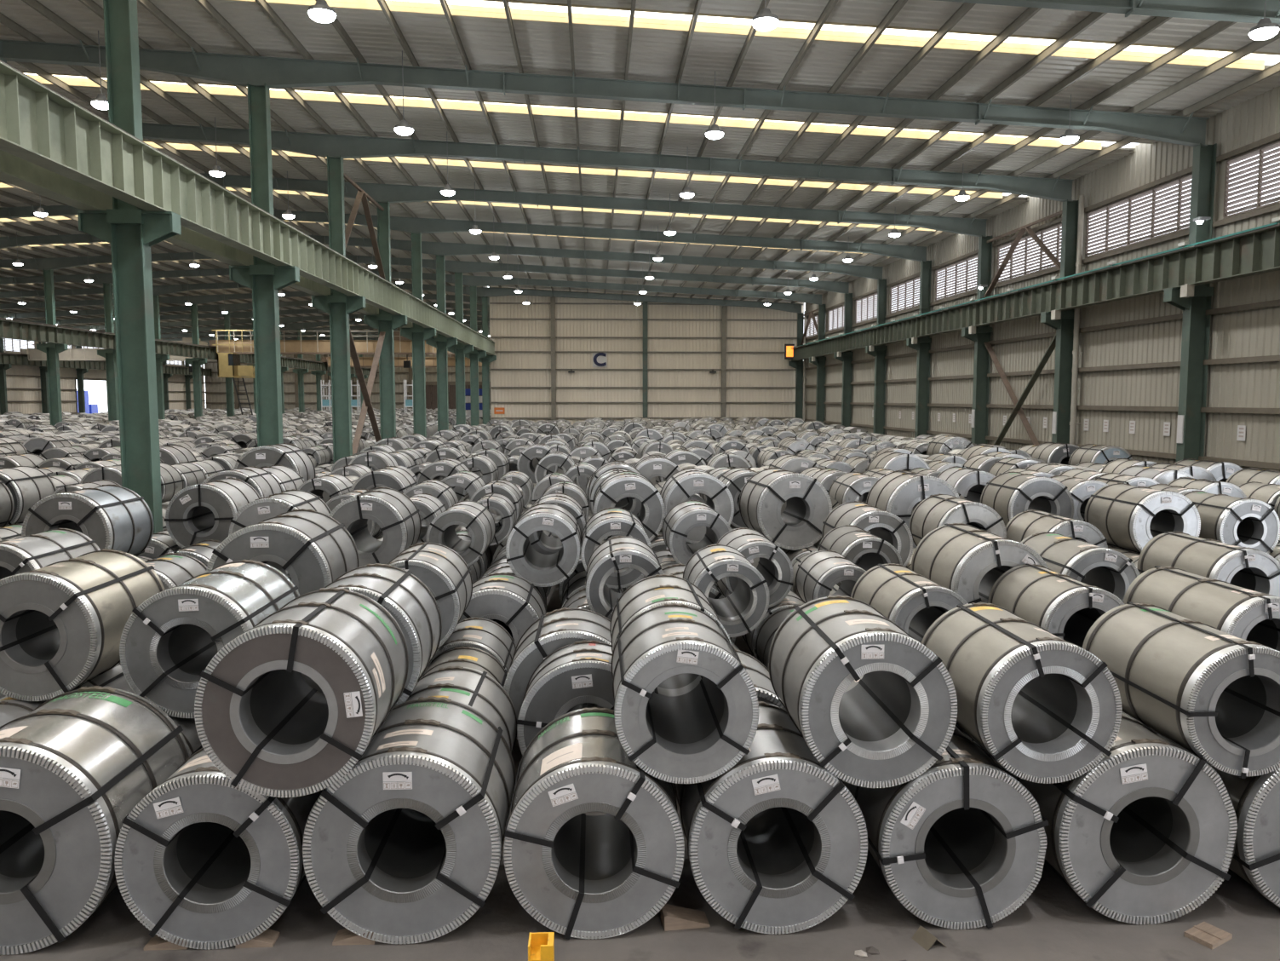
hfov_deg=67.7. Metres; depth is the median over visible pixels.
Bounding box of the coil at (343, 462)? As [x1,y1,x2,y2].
[330,453,357,471]
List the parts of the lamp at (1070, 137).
rod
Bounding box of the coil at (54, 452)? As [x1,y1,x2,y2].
[39,445,87,459]
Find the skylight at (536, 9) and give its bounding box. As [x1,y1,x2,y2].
[229,0,1279,70]
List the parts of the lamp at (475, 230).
rod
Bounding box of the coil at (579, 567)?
[558,544,629,602]
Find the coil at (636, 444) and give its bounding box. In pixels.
[631,436,649,453]
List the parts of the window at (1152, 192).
louvre panel, louvre panel, louvre panel, louvre panel, louvre panel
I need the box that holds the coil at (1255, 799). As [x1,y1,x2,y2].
[1153,729,1279,906]
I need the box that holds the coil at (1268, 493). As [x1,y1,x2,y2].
[1238,481,1279,507]
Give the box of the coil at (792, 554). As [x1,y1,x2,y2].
[780,545,817,563]
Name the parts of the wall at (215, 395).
wall post, wall post, wall post, wall post, wall post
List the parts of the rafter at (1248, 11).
splice plate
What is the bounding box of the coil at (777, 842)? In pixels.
[673,700,867,934]
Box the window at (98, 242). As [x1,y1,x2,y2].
[28,241,109,246]
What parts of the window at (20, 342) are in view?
louvre panel, louvre panel, louvre panel, louvre panel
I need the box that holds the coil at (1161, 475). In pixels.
[1118,464,1194,484]
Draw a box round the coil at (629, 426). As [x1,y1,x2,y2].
[622,421,643,434]
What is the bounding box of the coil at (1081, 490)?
[1049,474,1107,521]
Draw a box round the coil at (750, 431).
[740,428,767,440]
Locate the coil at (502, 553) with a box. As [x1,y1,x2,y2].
[491,544,551,596]
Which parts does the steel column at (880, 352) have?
cap plate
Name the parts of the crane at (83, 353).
railing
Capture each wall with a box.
[4,341,206,414]
[204,354,490,410]
[488,286,803,425]
[802,86,1279,471]
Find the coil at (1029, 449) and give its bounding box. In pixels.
[1018,444,1038,454]
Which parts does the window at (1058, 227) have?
louvre panel, louvre panel, louvre panel, louvre panel, louvre panel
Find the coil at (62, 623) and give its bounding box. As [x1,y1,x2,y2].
[0,548,164,700]
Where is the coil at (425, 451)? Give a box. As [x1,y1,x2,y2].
[414,447,432,458]
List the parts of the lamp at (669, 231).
rod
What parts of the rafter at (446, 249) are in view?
splice plate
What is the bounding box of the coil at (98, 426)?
[89,422,116,430]
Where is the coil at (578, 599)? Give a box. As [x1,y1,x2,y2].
[562,587,590,609]
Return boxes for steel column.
[0,338,11,414]
[36,268,68,425]
[39,341,49,413]
[75,345,88,413]
[76,0,181,533]
[97,282,119,420]
[153,293,169,419]
[162,360,172,410]
[184,361,192,409]
[185,303,207,419]
[223,311,234,416]
[229,82,299,447]
[246,317,256,413]
[279,326,288,413]
[292,328,308,412]
[310,332,326,410]
[311,154,365,463]
[355,354,367,407]
[363,200,407,439]
[399,231,436,437]
[425,254,457,430]
[447,271,473,424]
[464,285,486,425]
[478,296,496,424]
[788,312,803,418]
[809,304,826,422]
[833,292,853,427]
[865,278,887,434]
[906,260,931,437]
[961,235,992,444]
[1040,199,1079,443]
[1163,143,1216,462]
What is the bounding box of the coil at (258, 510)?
[228,488,331,573]
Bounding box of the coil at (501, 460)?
[470,447,509,479]
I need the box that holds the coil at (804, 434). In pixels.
[797,430,820,449]
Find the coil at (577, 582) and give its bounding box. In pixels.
[561,569,624,608]
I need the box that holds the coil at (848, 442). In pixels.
[838,437,868,447]
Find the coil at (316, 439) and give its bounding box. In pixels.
[298,434,324,445]
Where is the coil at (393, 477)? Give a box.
[350,465,417,493]
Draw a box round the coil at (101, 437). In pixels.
[86,434,114,440]
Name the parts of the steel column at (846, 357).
cap plate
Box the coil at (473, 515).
[426,499,495,566]
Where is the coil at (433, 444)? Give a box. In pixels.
[410,438,447,450]
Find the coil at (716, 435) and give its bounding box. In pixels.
[701,427,722,441]
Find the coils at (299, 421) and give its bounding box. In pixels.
[0,407,1279,747]
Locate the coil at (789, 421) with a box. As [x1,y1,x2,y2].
[784,417,804,425]
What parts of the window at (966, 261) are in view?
louvre panel, louvre panel, louvre panel, louvre panel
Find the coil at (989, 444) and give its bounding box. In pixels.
[978,443,1005,448]
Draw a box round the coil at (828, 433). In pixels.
[820,428,843,438]
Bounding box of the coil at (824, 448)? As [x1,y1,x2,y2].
[815,442,843,454]
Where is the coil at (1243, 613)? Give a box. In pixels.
[1123,565,1279,651]
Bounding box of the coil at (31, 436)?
[24,433,51,438]
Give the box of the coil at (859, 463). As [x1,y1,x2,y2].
[843,455,872,472]
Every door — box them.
[74,378,108,412]
[425,381,490,409]
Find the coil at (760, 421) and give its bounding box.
[752,418,769,427]
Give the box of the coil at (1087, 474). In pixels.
[1059,468,1107,480]
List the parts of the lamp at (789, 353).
glow panel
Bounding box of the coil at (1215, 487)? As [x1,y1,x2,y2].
[1165,476,1246,498]
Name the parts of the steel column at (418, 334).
cap plate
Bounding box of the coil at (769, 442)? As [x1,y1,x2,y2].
[760,438,779,447]
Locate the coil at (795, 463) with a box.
[768,453,820,473]
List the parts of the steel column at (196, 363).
cap plate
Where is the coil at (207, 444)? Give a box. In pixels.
[193,441,226,447]
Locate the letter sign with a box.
[592,352,607,367]
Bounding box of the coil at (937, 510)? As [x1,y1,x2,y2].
[909,493,1006,545]
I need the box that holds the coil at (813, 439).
[805,435,830,449]
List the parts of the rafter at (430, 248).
splice plate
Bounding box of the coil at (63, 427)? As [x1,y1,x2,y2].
[57,424,85,430]
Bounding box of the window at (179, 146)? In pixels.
[143,140,1009,198]
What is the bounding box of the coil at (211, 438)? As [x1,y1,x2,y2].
[192,435,229,444]
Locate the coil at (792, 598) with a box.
[742,589,804,658]
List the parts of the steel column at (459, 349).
cap plate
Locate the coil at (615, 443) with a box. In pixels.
[606,438,631,453]
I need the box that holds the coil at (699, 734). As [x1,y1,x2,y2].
[611,602,758,783]
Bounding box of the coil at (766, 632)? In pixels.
[754,604,800,667]
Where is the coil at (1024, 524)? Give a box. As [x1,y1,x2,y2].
[1005,509,1107,547]
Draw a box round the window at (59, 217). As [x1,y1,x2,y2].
[0,215,861,253]
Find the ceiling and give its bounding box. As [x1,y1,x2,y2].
[0,0,1279,339]
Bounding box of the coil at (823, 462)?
[815,458,856,472]
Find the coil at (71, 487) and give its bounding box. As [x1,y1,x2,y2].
[51,479,120,494]
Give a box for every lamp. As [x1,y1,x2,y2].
[12,232,22,265]
[17,296,25,304]
[33,194,47,217]
[84,252,92,281]
[90,30,108,109]
[184,283,191,304]
[189,251,199,267]
[208,117,225,177]
[221,296,228,313]
[278,290,284,295]
[281,171,295,218]
[307,0,336,22]
[367,252,377,268]
[394,50,413,135]
[395,253,403,284]
[440,131,455,195]
[469,182,481,234]
[488,216,499,259]
[503,272,511,278]
[514,277,522,292]
[522,299,529,304]
[634,299,641,304]
[638,287,646,293]
[644,249,654,279]
[653,225,663,260]
[664,193,676,235]
[679,187,694,198]
[705,71,723,139]
[751,0,779,31]
[763,300,770,305]
[784,275,792,294]
[784,344,794,359]
[809,273,818,280]
[843,254,853,262]
[888,219,901,237]
[954,166,970,200]
[977,284,987,289]
[1059,94,1079,143]
[1193,216,1211,223]
[1248,0,1279,40]
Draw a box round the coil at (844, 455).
[833,449,869,461]
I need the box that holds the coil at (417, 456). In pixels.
[395,447,424,464]
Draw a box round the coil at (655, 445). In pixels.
[642,440,672,456]
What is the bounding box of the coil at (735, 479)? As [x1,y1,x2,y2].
[718,466,757,528]
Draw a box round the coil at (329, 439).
[317,436,332,444]
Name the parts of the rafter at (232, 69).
splice plate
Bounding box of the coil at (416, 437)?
[401,433,427,441]
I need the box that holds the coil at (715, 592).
[662,563,735,642]
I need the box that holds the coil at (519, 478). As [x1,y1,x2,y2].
[499,470,533,509]
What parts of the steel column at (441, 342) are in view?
cap plate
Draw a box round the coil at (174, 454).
[159,444,198,464]
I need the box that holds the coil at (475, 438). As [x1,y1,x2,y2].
[459,433,483,443]
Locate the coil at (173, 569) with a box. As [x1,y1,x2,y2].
[144,552,206,589]
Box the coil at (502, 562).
[480,556,509,578]
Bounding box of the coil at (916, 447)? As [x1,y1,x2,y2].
[902,441,929,454]
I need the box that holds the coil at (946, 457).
[925,453,966,464]
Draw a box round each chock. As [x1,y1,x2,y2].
[143,934,188,950]
[235,928,280,947]
[332,928,375,945]
[660,903,709,930]
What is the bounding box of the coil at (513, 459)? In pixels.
[507,454,519,471]
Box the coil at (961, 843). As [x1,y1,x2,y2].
[840,724,1049,929]
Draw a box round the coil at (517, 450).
[506,444,530,470]
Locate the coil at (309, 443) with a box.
[299,436,315,447]
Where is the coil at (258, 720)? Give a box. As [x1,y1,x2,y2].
[194,587,408,797]
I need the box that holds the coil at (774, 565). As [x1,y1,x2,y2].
[715,527,793,608]
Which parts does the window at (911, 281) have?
louvre panel, louvre panel, louvre panel, louvre panel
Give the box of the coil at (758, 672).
[734,648,786,710]
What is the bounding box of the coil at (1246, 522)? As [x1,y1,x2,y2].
[1182,490,1279,553]
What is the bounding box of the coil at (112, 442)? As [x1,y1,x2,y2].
[97,438,120,447]
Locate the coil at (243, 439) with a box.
[229,431,257,448]
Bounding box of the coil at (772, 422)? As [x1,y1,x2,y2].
[763,419,785,426]
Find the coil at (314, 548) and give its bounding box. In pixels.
[206,508,359,595]
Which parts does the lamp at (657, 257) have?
rod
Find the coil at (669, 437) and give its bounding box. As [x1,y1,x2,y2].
[660,434,685,442]
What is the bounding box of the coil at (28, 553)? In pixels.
[0,528,100,579]
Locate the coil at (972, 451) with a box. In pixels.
[960,444,1012,459]
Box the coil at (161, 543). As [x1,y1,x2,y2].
[137,528,181,558]
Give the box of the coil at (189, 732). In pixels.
[167,714,202,757]
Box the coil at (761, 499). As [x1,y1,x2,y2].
[739,467,832,550]
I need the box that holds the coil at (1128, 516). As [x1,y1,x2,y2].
[1084,482,1200,553]
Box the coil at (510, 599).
[459,572,546,649]
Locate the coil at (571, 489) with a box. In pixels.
[542,480,589,536]
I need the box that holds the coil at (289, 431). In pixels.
[282,427,297,435]
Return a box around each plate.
[971,409,975,427]
[1051,411,1056,433]
[1176,414,1184,442]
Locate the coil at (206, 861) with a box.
[114,747,322,949]
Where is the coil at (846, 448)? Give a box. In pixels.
[834,447,871,459]
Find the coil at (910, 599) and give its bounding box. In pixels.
[850,562,968,642]
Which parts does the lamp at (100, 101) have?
rod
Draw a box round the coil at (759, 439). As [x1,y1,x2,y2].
[752,435,779,443]
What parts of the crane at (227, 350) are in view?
railing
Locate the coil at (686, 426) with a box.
[670,420,689,431]
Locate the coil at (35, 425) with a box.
[26,424,55,430]
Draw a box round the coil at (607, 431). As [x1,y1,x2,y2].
[601,426,619,439]
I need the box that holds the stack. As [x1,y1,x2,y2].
[464,388,482,419]
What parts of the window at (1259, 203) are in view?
louvre panel, louvre panel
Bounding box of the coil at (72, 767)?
[0,685,190,954]
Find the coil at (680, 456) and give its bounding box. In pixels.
[658,447,706,482]
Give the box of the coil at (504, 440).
[496,437,512,445]
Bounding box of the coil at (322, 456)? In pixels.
[303,445,330,466]
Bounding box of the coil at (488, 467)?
[461,453,498,483]
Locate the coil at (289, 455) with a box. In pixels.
[233,442,315,482]
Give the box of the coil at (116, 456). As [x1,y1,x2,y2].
[99,453,120,459]
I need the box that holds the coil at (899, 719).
[768,595,957,787]
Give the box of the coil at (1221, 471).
[1175,458,1242,482]
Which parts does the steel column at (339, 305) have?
cap plate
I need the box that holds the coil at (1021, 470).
[998,467,1054,477]
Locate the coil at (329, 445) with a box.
[313,441,333,464]
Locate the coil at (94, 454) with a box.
[81,446,120,461]
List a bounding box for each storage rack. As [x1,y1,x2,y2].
[320,379,332,413]
[321,382,329,409]
[350,379,361,413]
[403,379,413,412]
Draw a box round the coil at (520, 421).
[510,419,531,427]
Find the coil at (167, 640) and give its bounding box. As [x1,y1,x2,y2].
[119,559,299,717]
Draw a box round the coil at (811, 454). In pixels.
[799,451,832,459]
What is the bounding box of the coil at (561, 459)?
[534,450,575,483]
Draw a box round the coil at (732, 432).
[723,429,743,437]
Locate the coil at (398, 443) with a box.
[373,436,411,450]
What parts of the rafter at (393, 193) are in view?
splice plate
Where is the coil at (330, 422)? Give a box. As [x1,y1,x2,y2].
[321,420,332,426]
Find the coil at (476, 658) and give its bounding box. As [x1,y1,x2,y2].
[421,646,507,688]
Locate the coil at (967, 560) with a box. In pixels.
[911,522,1048,603]
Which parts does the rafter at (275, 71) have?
splice plate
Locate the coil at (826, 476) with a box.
[811,467,862,501]
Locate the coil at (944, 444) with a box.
[926,435,974,455]
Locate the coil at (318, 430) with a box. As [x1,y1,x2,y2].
[301,427,325,435]
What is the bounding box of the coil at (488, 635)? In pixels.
[420,617,516,675]
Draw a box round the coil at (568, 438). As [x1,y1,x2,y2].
[556,431,575,450]
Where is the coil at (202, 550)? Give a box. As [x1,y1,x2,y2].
[167,539,221,566]
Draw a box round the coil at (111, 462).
[71,458,120,470]
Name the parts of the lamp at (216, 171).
rod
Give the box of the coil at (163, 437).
[159,435,168,439]
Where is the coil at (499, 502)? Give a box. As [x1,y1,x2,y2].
[466,492,516,545]
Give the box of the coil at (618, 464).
[588,460,641,508]
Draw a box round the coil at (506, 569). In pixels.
[486,565,546,632]
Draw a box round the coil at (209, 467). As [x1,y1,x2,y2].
[189,459,225,477]
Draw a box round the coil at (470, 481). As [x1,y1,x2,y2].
[441,470,485,500]
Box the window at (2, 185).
[0,182,935,231]
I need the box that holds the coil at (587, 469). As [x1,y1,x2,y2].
[564,462,597,492]
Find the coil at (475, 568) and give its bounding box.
[468,560,480,582]
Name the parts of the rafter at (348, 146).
splice plate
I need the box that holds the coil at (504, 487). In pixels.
[470,478,523,527]
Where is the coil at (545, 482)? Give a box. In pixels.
[531,472,573,504]
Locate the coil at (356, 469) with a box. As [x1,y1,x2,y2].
[330,463,373,476]
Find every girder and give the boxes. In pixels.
[0,59,495,355]
[0,149,489,355]
[0,317,377,376]
[0,352,212,376]
[791,223,1279,361]
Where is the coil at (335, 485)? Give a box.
[297,473,353,501]
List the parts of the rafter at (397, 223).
splice plate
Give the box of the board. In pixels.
[1184,921,1232,949]
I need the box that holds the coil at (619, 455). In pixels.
[608,449,636,461]
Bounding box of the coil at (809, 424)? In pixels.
[801,420,826,430]
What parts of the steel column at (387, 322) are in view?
cap plate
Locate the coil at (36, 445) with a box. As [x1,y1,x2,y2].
[22,435,72,455]
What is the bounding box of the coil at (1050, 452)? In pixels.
[1030,441,1079,464]
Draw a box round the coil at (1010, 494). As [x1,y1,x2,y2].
[980,470,1074,526]
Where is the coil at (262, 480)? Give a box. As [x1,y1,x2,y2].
[201,465,282,497]
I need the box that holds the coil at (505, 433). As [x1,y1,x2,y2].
[495,430,514,441]
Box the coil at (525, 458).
[516,442,559,482]
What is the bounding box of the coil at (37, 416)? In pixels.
[27,413,49,419]
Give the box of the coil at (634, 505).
[590,467,641,515]
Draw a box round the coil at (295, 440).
[282,436,306,448]
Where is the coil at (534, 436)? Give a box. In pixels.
[517,430,542,443]
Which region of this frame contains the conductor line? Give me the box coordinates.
[791,216,1279,348]
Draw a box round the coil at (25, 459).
[0,453,45,469]
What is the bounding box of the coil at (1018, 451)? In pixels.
[1004,447,1032,458]
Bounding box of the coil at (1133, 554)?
[1107,545,1140,559]
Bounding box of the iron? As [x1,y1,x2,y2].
[911,925,947,950]
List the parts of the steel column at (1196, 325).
cap plate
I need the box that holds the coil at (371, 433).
[367,427,397,438]
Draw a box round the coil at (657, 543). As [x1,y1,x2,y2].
[650,530,668,551]
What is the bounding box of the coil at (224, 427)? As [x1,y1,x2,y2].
[212,423,246,433]
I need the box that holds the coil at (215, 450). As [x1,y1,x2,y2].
[200,443,242,459]
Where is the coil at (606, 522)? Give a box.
[580,507,651,589]
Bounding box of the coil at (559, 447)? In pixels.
[549,442,571,454]
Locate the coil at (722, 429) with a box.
[702,422,728,437]
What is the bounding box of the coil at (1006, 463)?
[987,456,1039,476]
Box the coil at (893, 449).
[873,447,915,458]
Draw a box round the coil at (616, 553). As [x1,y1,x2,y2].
[585,535,664,619]
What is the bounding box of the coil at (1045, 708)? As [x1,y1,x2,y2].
[921,602,1121,783]
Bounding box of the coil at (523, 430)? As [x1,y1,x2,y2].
[515,427,533,436]
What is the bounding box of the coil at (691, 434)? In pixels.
[685,429,709,439]
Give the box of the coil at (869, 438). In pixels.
[860,434,878,441]
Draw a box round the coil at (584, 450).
[568,444,602,478]
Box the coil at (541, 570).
[505,502,581,586]
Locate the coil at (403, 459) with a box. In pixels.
[370,451,416,470]
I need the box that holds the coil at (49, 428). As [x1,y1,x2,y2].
[28,425,59,432]
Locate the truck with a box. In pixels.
[76,390,97,413]
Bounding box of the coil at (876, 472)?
[863,467,894,478]
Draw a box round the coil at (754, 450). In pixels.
[748,443,769,467]
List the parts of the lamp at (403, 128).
rod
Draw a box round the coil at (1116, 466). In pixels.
[1100,458,1157,474]
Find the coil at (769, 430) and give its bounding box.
[755,424,778,436]
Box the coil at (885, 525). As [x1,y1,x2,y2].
[821,500,912,566]
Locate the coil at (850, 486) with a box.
[828,471,878,505]
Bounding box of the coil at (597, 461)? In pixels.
[575,454,609,491]
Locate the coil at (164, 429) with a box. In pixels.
[158,424,169,432]
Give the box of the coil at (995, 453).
[985,451,1027,459]
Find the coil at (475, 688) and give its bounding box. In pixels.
[405,665,517,752]
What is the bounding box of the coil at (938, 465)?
[927,459,965,471]
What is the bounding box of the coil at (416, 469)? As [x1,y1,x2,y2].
[409,461,443,480]
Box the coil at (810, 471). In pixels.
[799,466,822,476]
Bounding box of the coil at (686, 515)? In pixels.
[662,499,731,564]
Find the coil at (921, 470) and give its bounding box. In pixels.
[909,467,941,476]
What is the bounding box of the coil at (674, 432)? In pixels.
[662,430,688,441]
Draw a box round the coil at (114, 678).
[72,662,134,693]
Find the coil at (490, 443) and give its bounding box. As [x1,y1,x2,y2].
[470,438,503,453]
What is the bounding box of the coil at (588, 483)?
[585,473,625,507]
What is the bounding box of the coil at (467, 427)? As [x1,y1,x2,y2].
[451,423,474,431]
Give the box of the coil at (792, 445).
[779,438,815,454]
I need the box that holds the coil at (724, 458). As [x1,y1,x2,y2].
[706,451,751,468]
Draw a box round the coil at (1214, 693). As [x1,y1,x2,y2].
[1082,601,1279,778]
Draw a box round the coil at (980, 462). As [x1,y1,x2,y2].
[963,453,1004,471]
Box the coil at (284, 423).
[282,419,290,426]
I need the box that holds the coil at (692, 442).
[679,438,716,455]
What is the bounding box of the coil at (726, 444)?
[713,438,749,453]
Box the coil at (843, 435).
[832,431,863,441]
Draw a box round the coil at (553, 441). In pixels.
[544,439,569,447]
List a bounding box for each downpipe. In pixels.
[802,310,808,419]
[1069,195,1087,444]
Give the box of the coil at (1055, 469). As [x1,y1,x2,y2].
[1025,462,1076,475]
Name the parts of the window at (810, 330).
louvre panel, louvre panel, louvre panel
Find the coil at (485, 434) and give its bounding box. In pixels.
[465,428,493,447]
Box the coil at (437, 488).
[403,479,459,532]
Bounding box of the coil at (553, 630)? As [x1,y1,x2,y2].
[504,607,611,739]
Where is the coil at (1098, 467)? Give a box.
[1074,461,1106,472]
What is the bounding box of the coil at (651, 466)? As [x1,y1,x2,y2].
[633,454,681,481]
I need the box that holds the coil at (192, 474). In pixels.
[170,462,206,487]
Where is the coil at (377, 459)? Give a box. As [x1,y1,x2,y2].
[348,449,398,470]
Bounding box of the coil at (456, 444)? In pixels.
[443,439,466,451]
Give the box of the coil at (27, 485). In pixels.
[0,465,57,526]
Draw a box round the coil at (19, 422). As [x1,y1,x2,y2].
[3,418,34,429]
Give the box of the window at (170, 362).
[166,360,182,365]
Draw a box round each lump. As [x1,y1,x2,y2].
[854,949,867,957]
[866,946,879,954]
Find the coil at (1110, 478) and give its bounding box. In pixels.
[1093,472,1159,487]
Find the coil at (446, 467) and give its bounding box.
[415,457,470,501]
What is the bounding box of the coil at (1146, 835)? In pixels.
[987,711,1237,924]
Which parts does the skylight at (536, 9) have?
pane, pane, pane, pane, pane, pane, pane, pane, pane, pane, pane, pane, pane, pane, pane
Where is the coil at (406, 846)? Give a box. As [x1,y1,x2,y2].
[302,696,516,943]
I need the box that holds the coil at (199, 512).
[164,477,260,547]
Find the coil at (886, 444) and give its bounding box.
[869,440,897,447]
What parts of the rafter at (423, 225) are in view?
splice plate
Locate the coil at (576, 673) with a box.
[516,640,614,755]
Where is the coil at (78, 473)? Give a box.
[50,466,97,481]
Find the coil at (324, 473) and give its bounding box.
[315,470,331,477]
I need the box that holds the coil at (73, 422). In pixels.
[53,420,82,428]
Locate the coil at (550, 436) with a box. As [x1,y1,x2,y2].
[538,433,565,443]
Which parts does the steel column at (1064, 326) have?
cap plate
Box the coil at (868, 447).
[856,442,884,453]
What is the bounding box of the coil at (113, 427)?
[99,424,119,432]
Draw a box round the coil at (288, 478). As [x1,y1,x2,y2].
[261,464,304,492]
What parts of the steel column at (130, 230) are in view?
cap plate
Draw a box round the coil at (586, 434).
[581,430,604,440]
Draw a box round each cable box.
[837,351,841,356]
[869,344,874,350]
[911,336,917,344]
[968,325,975,333]
[1050,309,1061,319]
[1180,283,1194,297]
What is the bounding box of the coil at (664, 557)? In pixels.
[638,549,677,580]
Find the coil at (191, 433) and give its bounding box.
[177,429,209,437]
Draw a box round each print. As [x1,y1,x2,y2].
[1,696,19,700]
[104,694,132,707]
[359,603,397,643]
[427,695,448,698]
[440,688,470,695]
[458,654,477,660]
[461,709,482,723]
[464,625,482,628]
[490,575,514,578]
[580,657,608,661]
[580,711,614,717]
[651,596,677,602]
[664,611,697,616]
[667,614,692,618]
[710,547,725,551]
[795,606,817,620]
[814,599,849,607]
[894,570,911,572]
[970,606,1002,610]
[1038,571,1056,573]
[1140,608,1168,611]
[1238,427,1244,436]
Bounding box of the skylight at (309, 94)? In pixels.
[21,71,1118,149]
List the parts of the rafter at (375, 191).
splice plate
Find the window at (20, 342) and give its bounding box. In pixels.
[3,338,35,351]
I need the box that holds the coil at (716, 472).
[700,465,740,506]
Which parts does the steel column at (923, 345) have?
cap plate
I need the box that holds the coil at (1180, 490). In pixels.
[1147,483,1205,493]
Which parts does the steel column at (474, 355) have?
cap plate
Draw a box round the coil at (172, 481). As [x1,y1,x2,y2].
[160,462,183,502]
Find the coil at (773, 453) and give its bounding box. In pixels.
[759,447,792,465]
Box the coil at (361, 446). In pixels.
[351,433,364,453]
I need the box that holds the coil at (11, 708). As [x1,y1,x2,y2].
[0,695,51,728]
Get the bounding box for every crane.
[20,337,217,372]
[209,327,482,414]
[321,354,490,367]
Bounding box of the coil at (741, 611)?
[683,543,769,637]
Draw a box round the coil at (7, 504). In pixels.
[0,480,14,527]
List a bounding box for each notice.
[493,407,504,413]
[952,413,955,422]
[968,413,971,423]
[1003,415,1006,424]
[1043,417,1047,427]
[1083,419,1089,430]
[1102,419,1108,431]
[1129,420,1135,433]
[1163,422,1170,436]
[1236,424,1245,441]
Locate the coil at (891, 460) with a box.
[866,450,929,471]
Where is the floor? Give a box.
[0,539,1279,960]
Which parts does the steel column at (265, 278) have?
cap plate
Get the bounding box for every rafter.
[0,39,258,86]
[0,204,416,233]
[0,233,440,255]
[0,257,47,269]
[0,273,107,284]
[0,285,154,298]
[0,295,194,309]
[0,304,226,318]
[29,310,252,324]
[46,252,459,272]
[67,318,252,330]
[104,322,298,332]
[106,268,472,286]
[108,120,334,157]
[154,281,484,297]
[160,327,317,338]
[160,332,329,340]
[193,291,489,304]
[199,171,383,202]
[205,336,330,344]
[226,300,489,311]
[255,56,1209,146]
[279,308,489,316]
[279,313,489,323]
[298,320,489,329]
[316,325,489,332]
[333,134,1073,201]
[350,328,489,334]
[351,332,481,339]
[360,338,489,339]
[382,183,987,237]
[415,217,926,261]
[439,241,883,280]
[458,260,849,293]
[472,275,822,304]
[484,286,801,313]
[932,0,1279,24]
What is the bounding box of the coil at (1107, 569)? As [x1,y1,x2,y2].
[1020,531,1140,602]
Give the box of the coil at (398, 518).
[328,487,421,566]
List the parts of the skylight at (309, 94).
pane, pane, pane, pane, pane, pane, pane, pane, pane, pane, pane, pane, pane, pane, pane, pane, pane, pane, pane, pane, pane, pane, pane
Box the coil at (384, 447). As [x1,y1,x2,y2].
[361,443,396,453]
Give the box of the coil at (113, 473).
[79,464,121,486]
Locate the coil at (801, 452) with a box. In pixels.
[797,448,821,455]
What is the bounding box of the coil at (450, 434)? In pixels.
[432,429,459,440]
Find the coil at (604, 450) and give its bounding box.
[583,439,610,459]
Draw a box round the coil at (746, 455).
[724,447,756,467]
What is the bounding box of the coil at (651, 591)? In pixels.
[609,573,732,696]
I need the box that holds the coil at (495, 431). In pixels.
[488,424,513,440]
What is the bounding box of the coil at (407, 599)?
[301,562,441,706]
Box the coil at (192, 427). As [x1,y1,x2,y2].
[183,424,210,431]
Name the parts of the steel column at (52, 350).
cap plate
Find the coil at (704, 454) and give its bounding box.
[686,446,713,464]
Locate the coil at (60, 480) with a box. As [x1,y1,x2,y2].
[49,474,80,489]
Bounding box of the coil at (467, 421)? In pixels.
[454,419,470,424]
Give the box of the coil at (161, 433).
[158,429,167,436]
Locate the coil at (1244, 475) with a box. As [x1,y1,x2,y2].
[1225,467,1279,486]
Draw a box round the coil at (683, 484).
[660,467,734,543]
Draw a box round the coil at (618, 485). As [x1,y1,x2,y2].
[593,470,665,541]
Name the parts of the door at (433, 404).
panel, panel, panel, panel, frame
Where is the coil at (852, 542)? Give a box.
[817,524,902,586]
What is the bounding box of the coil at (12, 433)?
[0,430,23,436]
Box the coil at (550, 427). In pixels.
[535,422,560,434]
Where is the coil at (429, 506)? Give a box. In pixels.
[409,493,447,543]
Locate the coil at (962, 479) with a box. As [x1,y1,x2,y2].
[936,465,995,502]
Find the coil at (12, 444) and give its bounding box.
[0,436,28,454]
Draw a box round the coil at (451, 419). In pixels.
[448,416,456,424]
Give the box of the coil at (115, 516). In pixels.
[21,483,154,556]
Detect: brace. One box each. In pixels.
[343,172,385,279]
[349,327,385,454]
[800,308,818,344]
[983,210,1061,298]
[984,333,1056,445]
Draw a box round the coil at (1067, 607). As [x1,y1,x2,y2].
[987,562,1124,647]
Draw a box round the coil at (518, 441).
[504,436,534,456]
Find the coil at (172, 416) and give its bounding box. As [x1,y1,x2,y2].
[166,413,183,420]
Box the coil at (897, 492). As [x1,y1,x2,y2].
[866,469,959,547]
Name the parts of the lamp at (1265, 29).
rod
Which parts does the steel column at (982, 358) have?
cap plate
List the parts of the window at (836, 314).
louvre panel, louvre panel, louvre panel, louvre panel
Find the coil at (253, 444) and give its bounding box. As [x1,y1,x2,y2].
[246,439,257,447]
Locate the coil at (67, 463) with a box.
[35,455,91,470]
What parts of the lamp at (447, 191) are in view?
rod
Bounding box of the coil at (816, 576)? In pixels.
[795,549,866,602]
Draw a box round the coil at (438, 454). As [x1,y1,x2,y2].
[423,446,465,478]
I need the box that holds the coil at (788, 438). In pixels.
[776,436,808,454]
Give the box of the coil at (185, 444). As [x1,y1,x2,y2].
[162,441,196,447]
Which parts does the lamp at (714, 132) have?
rod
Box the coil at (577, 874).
[503,706,684,939]
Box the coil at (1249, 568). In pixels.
[1136,531,1279,596]
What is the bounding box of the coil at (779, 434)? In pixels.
[770,430,797,441]
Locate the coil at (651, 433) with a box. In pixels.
[634,427,663,440]
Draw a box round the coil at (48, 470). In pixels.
[36,465,68,475]

